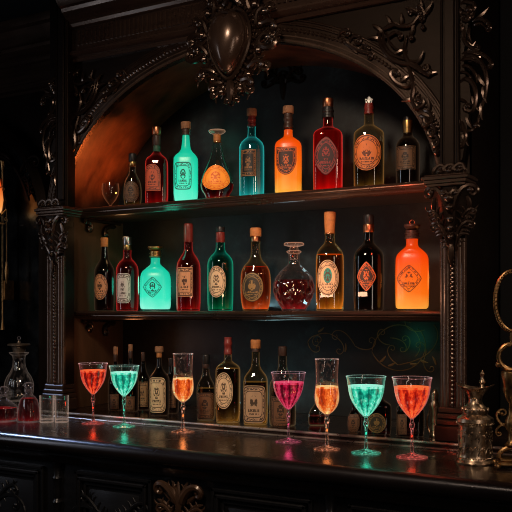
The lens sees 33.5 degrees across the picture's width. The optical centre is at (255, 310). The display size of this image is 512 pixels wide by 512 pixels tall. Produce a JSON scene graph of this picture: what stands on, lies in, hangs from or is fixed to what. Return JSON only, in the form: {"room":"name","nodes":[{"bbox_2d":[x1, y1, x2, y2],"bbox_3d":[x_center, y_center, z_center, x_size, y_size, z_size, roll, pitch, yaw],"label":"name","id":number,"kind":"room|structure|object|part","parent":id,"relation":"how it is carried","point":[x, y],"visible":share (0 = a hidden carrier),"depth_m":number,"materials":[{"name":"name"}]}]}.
{"room":"bar","nodes":[
{"label":"bar","id":0,"kind":"room"},
{"bbox_2d":[0,0,511,422],"bbox_3d":[0.573,-0.265,2.965,8.000,3.400,0.100,0,0,30],"label":"wall","id":1,"kind":"structure","parent":0,"point":[9,9],"depth_m":2.77,"materials":[{"name":"paint"}]},
{"bbox_3d":[-0.687,1.460,0.806,8.000,0.050,5.700,0,0,30],"label":"floor","id":2,"kind":"structure","parent":0,"visible":0},
{"bbox_2d":[0,394,511,511],"bbox_3d":[-0.225,0.899,2.838,3.950,1.071,0.854,0,0,30],"label":"bar counter","id":3,"kind":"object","parent":2,"relation":"on","point":[71,466],"depth_m":2.42,"materials":[{"name":"brown wood"}]},
{"bbox_2d":[0,386,17,422],"bbox_3d":[-0.883,0.324,2.973,0.092,0.121,0.083,0,0,30],"label":"decanter","id":4,"kind":"object","parent":3,"relation":"on","point":[7,414],"visible":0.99,"depth_m":2.95,"materials":[{"name":"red glass"}]},
{"bbox_3d":[-0.883,0.339,2.973,0.092,0.091,0.083,0,0,30],"label":"glass","id":5,"kind":"part","parent":4,"relation":"part of","materials":[{"name":"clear glass"}]},
{"bbox_2d":[4,336,33,401],"bbox_3d":[-0.964,0.234,3.458,0.120,0.261,0.120,0,0,30],"label":"decanter","id":6,"kind":"object","parent":3,"relation":"on","point":[18,348],"visible":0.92,"depth_m":3.44,"materials":[{"name":"clear glass"}]},
{"bbox_3d":[-0.882,0.843,2.804,0.490,0.705,0.020,0,0,30],"label":"panel","id":7,"kind":"part","parent":3,"relation":"part of","materials":[{"name":"black wood"}]},
{"bbox_2d":[0,10,49,396],"bbox_3d":[-1.278,-0.421,3.771,1.390,1.570,0.176,0,0,30],"label":"panelling","id":8,"kind":"object","parent":3,"relation":"on","point":[25,40],"depth_m":3.62,"materials":[{"name":"brown wood"}]},
{"bbox_2d":[0,161,13,329],"bbox_3d":[-1.053,-0.273,3.530,0.111,0.704,0.110,0,0,-29],"label":"wall lamp","id":9,"kind":"object","parent":8,"relation":"attached to","point":[7,286],"visible":1,"depth_m":3.54,"materials":[{"name":"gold metal"}]},
{"bbox_3d":[-1.073,-0.474,3.521,0.052,0.153,0.051,0,0,30],"label":"lamp shade","id":10,"kind":"part","parent":9,"relation":"part of","materials":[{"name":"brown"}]},
{"bbox_2d":[0,122,49,393],"bbox_3d":[-1.297,-0.252,3.779,1.054,1.218,0.081,0,0,30],"label":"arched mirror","id":11,"kind":"object","parent":8,"relation":"attached to","point":[26,181],"visible":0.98,"depth_m":3.58,"materials":[{"name":"black mirror"}]},
{"bbox_3d":[-1.283,-1.068,3.762,1.390,0.275,0.156,0,0,30],"label":"cornice","id":12,"kind":"part","parent":8,"relation":"part of","materials":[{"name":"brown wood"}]},
{"bbox_2d":[17,382,40,422],"bbox_3d":[-0.788,0.316,2.946,0.076,0.137,0.068,0,0,30],"label":"decanter","id":13,"kind":"object","parent":3,"relation":"on","point":[28,412],"visible":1,"depth_m":2.92,"materials":[{"name":"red glass"}]},
{"bbox_3d":[-0.788,0.329,2.946,0.076,0.111,0.068,0,0,30],"label":"glass","id":14,"kind":"part","parent":13,"relation":"part of","materials":[{"name":"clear glass"}]},
{"bbox_2d":[39,396,53,422],"bbox_3d":[-0.725,0.339,2.946,0.049,0.092,0.049,0,0,30],"label":"shot glass","id":15,"kind":"object","parent":3,"relation":"on","point":[39,396],"visible":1,"depth_m":2.95,"materials":[{"name":"clear glass"}]},
{"bbox_2d":[54,396,68,422],"bbox_3d":[-0.673,0.339,2.946,0.049,0.092,0.049,0,0,30],"label":"shot glass","id":16,"kind":"object","parent":3,"relation":"on","point":[54,396],"visible":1,"depth_m":2.94,"materials":[{"name":"clear glass"}]},
{"bbox_2d":[78,362,107,424],"bbox_3d":[-0.556,0.281,2.904,0.100,0.206,0.100,0,0,30],"label":"goblet","id":17,"kind":"object","parent":3,"relation":"on","point":[92,379],"visible":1,"depth_m":2.88,"materials":[{"name":"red glass"}]},
{"bbox_3d":[-0.430,0.843,2.541,0.295,0.705,0.020,0,0,30],"label":"panel","id":18,"kind":"part","parent":3,"relation":"part of","materials":[{"name":"black wood"}]},
{"bbox_2d":[108,347,122,410],"bbox_3d":[-0.517,0.250,3.127,0.055,0.238,0.056,0,0,-9],"label":"liquor bottle","id":19,"kind":"object","parent":3,"relation":"on","point":[115,401],"visible":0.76,"depth_m":3.11,"materials":[{"name":"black glass"}]},
{"bbox_2d":[109,365,138,427],"bbox_3d":[-0.439,0.283,2.827,0.102,0.203,0.102,0,0,30],"label":"goblet","id":20,"kind":"object","parent":3,"relation":"on","point":[123,381],"visible":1,"depth_m":2.80,"materials":[{"name":"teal glass"}]},
{"bbox_2d":[123,344,138,411],"bbox_3d":[-0.456,0.242,3.091,0.058,0.242,0.059,0,0,-8],"label":"liquor bottle","id":21,"kind":"object","parent":3,"relation":"on","point":[131,401],"visible":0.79,"depth_m":3.07,"materials":[{"name":"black glass"}]},
{"bbox_2d":[138,352,148,409],"bbox_3d":[-0.416,0.258,3.137,0.050,0.211,0.051,0,0,-8],"label":"liquor bottle","id":22,"kind":"object","parent":3,"relation":"on","point":[143,377],"visible":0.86,"depth_m":3.12,"materials":[{"name":"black glass"}]},
{"bbox_2d":[149,346,168,415],"bbox_3d":[-0.339,0.244,2.977,0.072,0.240,0.072,0,0,-7],"label":"liquor bottle","id":23,"kind":"object","parent":3,"relation":"on","point":[158,380],"visible":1,"depth_m":2.95,"materials":[{"name":"clear glass"}]},
{"bbox_2d":[167,358,178,413],"bbox_3d":[-0.304,0.266,3.037,0.056,0.196,0.057,0,0,-6],"label":"liquor bottle","id":24,"kind":"object","parent":3,"relation":"on","point":[173,402],"visible":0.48,"depth_m":3.02,"materials":[{"name":"black glass"}]},
{"bbox_2d":[171,353,194,433],"bbox_3d":[-0.232,0.260,2.703,0.074,0.250,0.074,0,0,30],"label":"champagne flute","id":25,"kind":"object","parent":3,"relation":"on","point":[182,390],"visible":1,"depth_m":2.68,"materials":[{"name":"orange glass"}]},
{"bbox_2d":[172,358,193,402],"bbox_3d":[-0.232,0.213,2.703,0.066,0.155,0.069,0,0,30],"label":"bowl","id":26,"kind":"object","parent":25,"relation":"on","point":[183,389],"depth_m":2.68,"materials":[{"name":"orange glass"}]},
{"bbox_2d":[197,354,214,420],"bbox_3d":[-0.168,0.254,2.842,0.062,0.219,0.050,0,0,-3],"label":"liquor bottle","id":27,"kind":"object","parent":3,"relation":"on","point":[205,395],"visible":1,"depth_m":2.82,"materials":[{"name":"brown glass"}]},
{"bbox_2d":[216,337,239,422],"bbox_3d":[-0.092,0.225,2.786,0.078,0.278,0.067,0,0,6],"label":"liquor bottle","id":28,"kind":"object","parent":3,"relation":"on","point":[227,379],"visible":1,"depth_m":2.76,"materials":[{"name":"orange glass"}]},
{"bbox_2d":[0,456,462,511],"bbox_3d":[-0.207,0.922,2.868,3.950,0.985,0.775,0,0,30],"label":"counter front","id":29,"kind":"structure","parent":3,"relation":"attached to","point":[67,471],"depth_m":2.43,"materials":[{"name":"black wood"}]},
{"bbox_2d":[243,340,267,424],"bbox_3d":[-0.001,0.228,2.733,0.077,0.271,0.066,0,0,6],"label":"liquor bottle","id":30,"kind":"object","parent":3,"relation":"on","point":[255,393],"visible":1,"depth_m":2.70,"materials":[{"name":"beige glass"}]},
{"bbox_2d":[0,414,511,482],"bbox_3d":[-0.219,0.407,2.849,3.950,0.045,0.830,0,0,30],"label":"countertop","id":31,"kind":"structure","parent":3,"relation":"on","point":[438,462],"depth_m":2.42,"materials":[{"name":"brown wood"}]},
{"bbox_3d":[0.010,0.843,2.283,0.315,0.705,0.020,0,0,30],"label":"panel","id":32,"kind":"part","parent":3,"relation":"part of","materials":[{"name":"black wood"}]},
{"bbox_2d":[34,0,499,442],"bbox_3d":[-0.012,-0.443,2.878,1.698,1.615,0.481,0,0,30],"label":"bar cabinet","id":33,"kind":"object","parent":3,"relation":"on","point":[120,70],"visible":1,"depth_m":2.95,"materials":[{"name":"brown wood"}]},
{"bbox_3d":[-0.735,0.034,3.123,0.090,0.469,0.025,0,0,30],"label":"reed moulding","id":34,"kind":"part","parent":33,"relation":"part of","materials":[{"name":"brown wood"}]},
{"bbox_3d":[-0.704,-0.814,3.136,0.054,0.873,0.053,0,0,30],"label":"post","id":35,"kind":"part","parent":33,"relation":"part of","materials":[{"name":"brown wood"}]},
{"bbox_3d":[-0.623,0.005,3.316,0.020,0.718,0.300,0,0,30],"label":"panel","id":36,"kind":"part","parent":33,"relation":"part of","materials":[{"name":"brown wood"}]},
{"bbox_2d":[94,237,114,310],"bbox_3d":[-0.576,-0.140,3.231,0.078,0.278,0.079,0,0,-10],"label":"liquor bottle","id":37,"kind":"object","parent":33,"relation":"on","point":[104,274],"visible":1,"depth_m":3.20,"materials":[{"name":"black glass"}]},
{"bbox_2d":[116,237,138,310],"bbox_3d":[-0.481,-0.139,3.175,0.084,0.276,0.084,0,0,-9],"label":"liquor bottle","id":38,"kind":"object","parent":33,"relation":"on","point":[127,280],"visible":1,"depth_m":3.14,"materials":[{"name":"red glass"}]},
{"bbox_2d":[124,153,141,204],"bbox_3d":[-0.459,-0.485,3.163,0.066,0.201,0.050,0,0,-8],"label":"liquor bottle","id":39,"kind":"object","parent":33,"relation":"on","point":[132,190],"visible":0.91,"depth_m":3.15,"materials":[{"name":"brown glass"}]},
{"bbox_2d":[140,246,170,308],"bbox_3d":[-0.368,-0.119,3.109,0.116,0.234,0.070,0,0,-1],"label":"liquor bottle","id":40,"kind":"object","parent":33,"relation":"on","point":[155,280],"visible":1,"depth_m":3.08,"materials":[{"name":"teal glass"}]},
{"bbox_2d":[145,126,167,202],"bbox_3d":[-0.363,-0.528,3.106,0.082,0.288,0.066,0,0,-1],"label":"liquor bottle","id":41,"kind":"object","parent":33,"relation":"on","point":[156,164],"visible":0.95,"depth_m":3.08,"materials":[{"name":"red glass"}]},
{"bbox_3d":[-0.363,-0.496,3.107,0.082,0.223,0.066,0,0,-1],"label":"glass","id":42,"kind":"part","parent":41,"relation":"part of","materials":[{"name":"red glass"}]},
{"bbox_2d":[174,121,197,200],"bbox_3d":[-0.251,-0.530,3.041,0.089,0.292,0.072,0,0,1],"label":"liquor bottle","id":43,"kind":"object","parent":33,"relation":"on","point":[185,161],"visible":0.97,"depth_m":3.01,"materials":[{"name":"teal glass"}]},
{"bbox_2d":[176,223,200,310],"bbox_3d":[-0.241,-0.157,3.035,0.086,0.311,0.087,0,0,-5],"label":"liquor bottle","id":44,"kind":"object","parent":33,"relation":"on","point":[188,285],"visible":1,"depth_m":3.00,"materials":[{"name":"red glass"}]},
{"bbox_2d":[201,129,233,197],"bbox_3d":[-0.136,-0.508,2.974,0.116,0.248,0.082,0,0,-3],"label":"decanter","id":45,"kind":"object","parent":33,"relation":"on","point":[216,180],"visible":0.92,"depth_m":2.94,"materials":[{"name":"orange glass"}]},
{"bbox_2d":[207,227,232,310],"bbox_3d":[-0.125,-0.147,2.967,0.090,0.292,0.091,0,0,-2],"label":"liquor bottle","id":46,"kind":"object","parent":33,"relation":"on","point":[220,264],"visible":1,"depth_m":2.93,"materials":[{"name":"green glass"}]},
{"bbox_3d":[-0.091,-1.053,2.742,1.408,0.275,0.156,0,0,30],"label":"cornice","id":47,"kind":"part","parent":33,"relation":"part of","materials":[{"name":"brown wood"}]},
{"bbox_3d":[-0.078,-0.849,2.724,0.363,0.386,0.037,0,0,30],"label":"scroll frame","id":48,"kind":"part","parent":33,"relation":"part of","materials":[{"name":"brown wood"}]},
{"bbox_3d":[-0.102,-0.647,2.810,1.546,0.553,0.009,0,0,30],"label":"bead trim","id":49,"kind":"part","parent":33,"relation":"part of","materials":[{"name":"brown wood"}]},
{"bbox_2d":[239,108,263,195],"bbox_3d":[-0.015,-0.538,2.903,0.085,0.307,0.086,0,0,0],"label":"liquor bottle","id":50,"kind":"object","parent":33,"relation":"on","point":[251,155],"visible":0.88,"depth_m":2.87,"materials":[{"name":"teal glass"}]},
{"bbox_2d":[240,227,270,310],"bbox_3d":[-0.001,-0.142,2.895,0.104,0.282,0.084,0,0,0],"label":"liquor bottle","id":51,"kind":"object","parent":33,"relation":"on","point":[255,281],"visible":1,"depth_m":2.86,"materials":[{"name":"orange glass"}]},
{"bbox_3d":[-0.001,-0.120,2.896,0.104,0.238,0.084,0,0,0],"label":"glass","id":52,"kind":"part","parent":51,"relation":"part of","materials":[{"name":"orange glass"}]},
{"bbox_3d":[-0.063,-0.368,2.837,1.430,0.032,0.035,0,0,30],"label":"shelf moulding","id":53,"kind":"part","parent":33,"relation":"part of","materials":[{"name":"brown wood"}]},
{"bbox_3d":[-0.096,-0.648,2.820,1.609,0.614,0.026,0,0,30],"label":"arch moulding","id":54,"kind":"part","parent":33,"relation":"part of","materials":[{"name":"brown wood"}]},
{"bbox_3d":[-0.063,0.015,2.837,1.430,0.032,0.035,0,0,30],"label":"shelf moulding","id":55,"kind":"part","parent":33,"relation":"part of","materials":[{"name":"brown wood"}]},
{"bbox_3d":[-0.101,-0.622,2.813,1.507,0.564,0.011,0,0,30],"label":"arch edge moulding","id":56,"kind":"part","parent":33,"relation":"part of","materials":[{"name":"brown wood"}]},
{"bbox_2d":[87,192,437,222],"bbox_3d":[0.012,-0.371,2.966,1.430,0.026,0.265,0,0,30],"label":"shelf","id":57,"kind":"object","parent":33,"relation":"attached to","point":[386,201],"depth_m":2.97,"materials":[{"name":"brown wood"}]},
{"bbox_2d":[275,105,301,192],"bbox_3d":[0.107,-0.534,2.832,0.093,0.298,0.080,0,0,6],"label":"liquor bottle","id":58,"kind":"object","parent":33,"relation":"on","point":[288,150],"visible":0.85,"depth_m":2.80,"materials":[{"name":"orange glass"}]},
{"bbox_2d":[273,242,314,309],"bbox_3d":[0.126,-0.114,2.821,0.141,0.225,0.142,0,0,30],"label":"decanter","id":59,"kind":"object","parent":33,"relation":"on","point":[289,293],"visible":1,"depth_m":2.78,"materials":[{"name":"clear glass"}]},
{"bbox_2d":[313,97,342,189],"bbox_3d":[0.234,-0.537,2.758,0.094,0.305,0.076,0,0,10],"label":"liquor bottle","id":60,"kind":"object","parent":33,"relation":"on","point":[327,140],"visible":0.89,"depth_m":2.72,"materials":[{"name":"red glass"}]},
{"bbox_2d":[316,212,343,310],"bbox_3d":[0.239,-0.161,2.755,0.091,0.319,0.078,0,0,5],"label":"liquor bottle","id":61,"kind":"object","parent":33,"relation":"on","point":[329,267],"visible":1,"depth_m":2.72,"materials":[{"name":"orange glass"}]},
{"bbox_2d":[353,214,383,310],"bbox_3d":[0.356,-0.153,2.687,0.096,0.303,0.087,0,0,8],"label":"liquor bottle","id":62,"kind":"object","parent":33,"relation":"on","point":[368,267],"visible":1,"depth_m":2.65,"materials":[{"name":"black glass"}]},
{"bbox_2d":[354,96,383,185],"bbox_3d":[0.357,-0.532,2.686,0.096,0.296,0.077,0,0,12],"label":"liquor bottle","id":63,"kind":"object","parent":33,"relation":"on","point":[368,151],"visible":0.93,"depth_m":2.65,"materials":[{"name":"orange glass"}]},
{"bbox_2d":[396,116,419,182],"bbox_3d":[0.472,-0.494,2.642,0.074,0.218,0.075,0,0,10],"label":"liquor bottle","id":64,"kind":"object","parent":33,"relation":"on","point":[407,146],"visible":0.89,"depth_m":2.61,"materials":[{"name":"black glass"}]},
{"bbox_2d":[395,220,428,308],"bbox_3d":[0.480,-0.141,2.614,0.105,0.280,0.069,0,0,15],"label":"liquor bottle","id":65,"kind":"object","parent":33,"relation":"on","point":[412,263],"visible":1,"depth_m":2.59,"materials":[{"name":"orange glass"}]},
{"bbox_3d":[0.553,-0.814,2.403,0.054,0.873,0.053,0,0,30],"label":"post","id":66,"kind":"part","parent":33,"relation":"part of","materials":[{"name":"brown wood"}]},
{"bbox_3d":[0.551,0.034,2.373,0.079,0.469,0.025,0,0,30],"label":"reed moulding","id":67,"kind":"part","parent":33,"relation":"part of","materials":[{"name":"brown wood"}]},
{"bbox_2d":[269,346,295,426],"bbox_3d":[0.085,0.239,2.706,0.086,0.254,0.086,0,0,2],"label":"liquor bottle","id":68,"kind":"object","parent":3,"relation":"on","point":[277,411],"visible":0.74,"depth_m":2.68,"materials":[{"name":"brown glass"}]},
{"bbox_2d":[271,371,305,443],"bbox_3d":[0.095,0.282,2.498,0.103,0.205,0.103,0,0,30],"label":"goblet","id":69,"kind":"object","parent":3,"relation":"on","point":[288,393],"visible":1,"depth_m":2.47,"materials":[{"name":"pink glass"}]},
{"bbox_2d":[271,373,305,408],"bbox_3d":[0.095,0.236,2.498,0.101,0.110,0.102,0,0,30],"label":"bowl","id":70,"kind":"object","parent":69,"relation":"on","point":[288,393],"depth_m":2.47,"materials":[{"name":"pink glass"}]},
{"bbox_2d":[308,396,325,425],"bbox_3d":[0.195,0.312,2.712,0.055,0.103,0.050,0,0,4],"label":"liquor bottle","id":71,"kind":"object","parent":3,"relation":"on","point":[314,420],"visible":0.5,"depth_m":2.69,"materials":[{"name":"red glass"}]},
{"bbox_2d":[313,358,339,450],"bbox_3d":[0.197,0.259,2.364,0.075,0.252,0.075,0,0,30],"label":"champagne flute","id":72,"kind":"object","parent":3,"relation":"on","point":[326,397],"visible":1,"depth_m":2.34,"materials":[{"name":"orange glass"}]},
{"bbox_2d":[347,403,361,431],"bbox_3d":[0.299,0.317,2.581,0.043,0.108,0.035,0,0,7],"label":"liquor bottle","id":73,"kind":"object","parent":3,"relation":"on","point":[354,423],"visible":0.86,"depth_m":2.56,"materials":[{"name":"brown glass"}]},
{"bbox_2d":[346,375,385,454],"bbox_3d":[0.298,0.280,2.300,0.110,0.208,0.110,0,0,30],"label":"goblet","id":74,"kind":"object","parent":3,"relation":"on","point":[366,398],"visible":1,"depth_m":2.27,"materials":[{"name":"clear glass"}]},
{"bbox_2d":[346,377,385,417],"bbox_3d":[0.298,0.233,2.300,0.108,0.111,0.108,0,0,30],"label":"bowl","id":75,"kind":"object","parent":74,"relation":"on","point":[365,398],"depth_m":2.27,"materials":[{"name":"teal glass"}]},
{"bbox_2d":[365,397,390,434],"bbox_3d":[0.363,0.299,2.521,0.076,0.156,0.054,0,0,8],"label":"liquor bottle","id":76,"kind":"object","parent":3,"relation":"on","point":[379,421],"visible":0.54,"depth_m":2.50,"materials":[{"name":"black glass"}]},
{"bbox_3d":[0.399,0.843,2.057,0.385,0.705,0.020,0,0,30],"label":"panel","id":77,"kind":"part","parent":3,"relation":"part of","materials":[{"name":"black wood"}]},
{"bbox_2d":[396,405,423,436],"bbox_3d":[0.450,0.297,2.481,0.082,0.148,0.058,0,0,10],"label":"liquor bottle","id":78,"kind":"object","parent":3,"relation":"on","point":[403,421],"visible":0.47,"depth_m":2.45,"materials":[{"name":"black glass"}]},
{"bbox_2d":[392,376,431,459],"bbox_3d":[0.410,0.279,2.233,0.106,0.210,0.106,0,0,30],"label":"goblet","id":79,"kind":"object","parent":3,"relation":"on","point":[412,399],"visible":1,"depth_m":2.21,"materials":[{"name":"clear glass"}]},
{"bbox_2d":[392,378,431,412],"bbox_3d":[0.410,0.229,2.233,0.104,0.109,0.104,0,0,30],"label":"bowl","id":80,"kind":"object","parent":79,"relation":"on","point":[411,398],"depth_m":2.20,"materials":[{"name":"orange glass"}]},
{"bbox_2d":[426,389,438,436],"bbox_3d":[0.518,0.296,2.475,0.038,0.137,0.033,0,0,-5],"label":"bottle","id":81,"kind":"object","parent":3,"relation":"on","point":[434,404],"visible":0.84,"depth_m":2.46,"materials":[{"name":"glass"}]},
{"bbox_3d":[0.505,0.323,2.485,0.016,0.075,0.005,0,0,30],"label":"handle","id":82,"kind":"part","parent":81,"relation":"part of","materials":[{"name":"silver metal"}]},
{"bbox_2d":[455,370,494,465],"bbox_3d":[0.557,0.267,2.161,0.100,0.235,0.100,0,0,30],"label":"shaker","id":83,"kind":"object","parent":3,"relation":"on","point":[475,436],"visible":1,"depth_m":2.13,"materials":[{"name":"silver metal"}]},
{"bbox_2d":[492,269,511,468],"bbox_3d":[0.630,0.140,2.084,0.096,0.487,0.067,0,0,8],"label":"stand","id":84,"kind":"object","parent":3,"relation":"on","point":[502,460],"visible":1,"depth_m":2.08,"materials":[{"name":"gold metal"}]},
{"bbox_3d":[0.602,0.274,2.088,0.029,0.070,0.010,0,0,8],"label":"scroll handle","id":85,"kind":"part","parent":84,"relation":"part of","materials":[{"name":"gold metal"}]}
]}

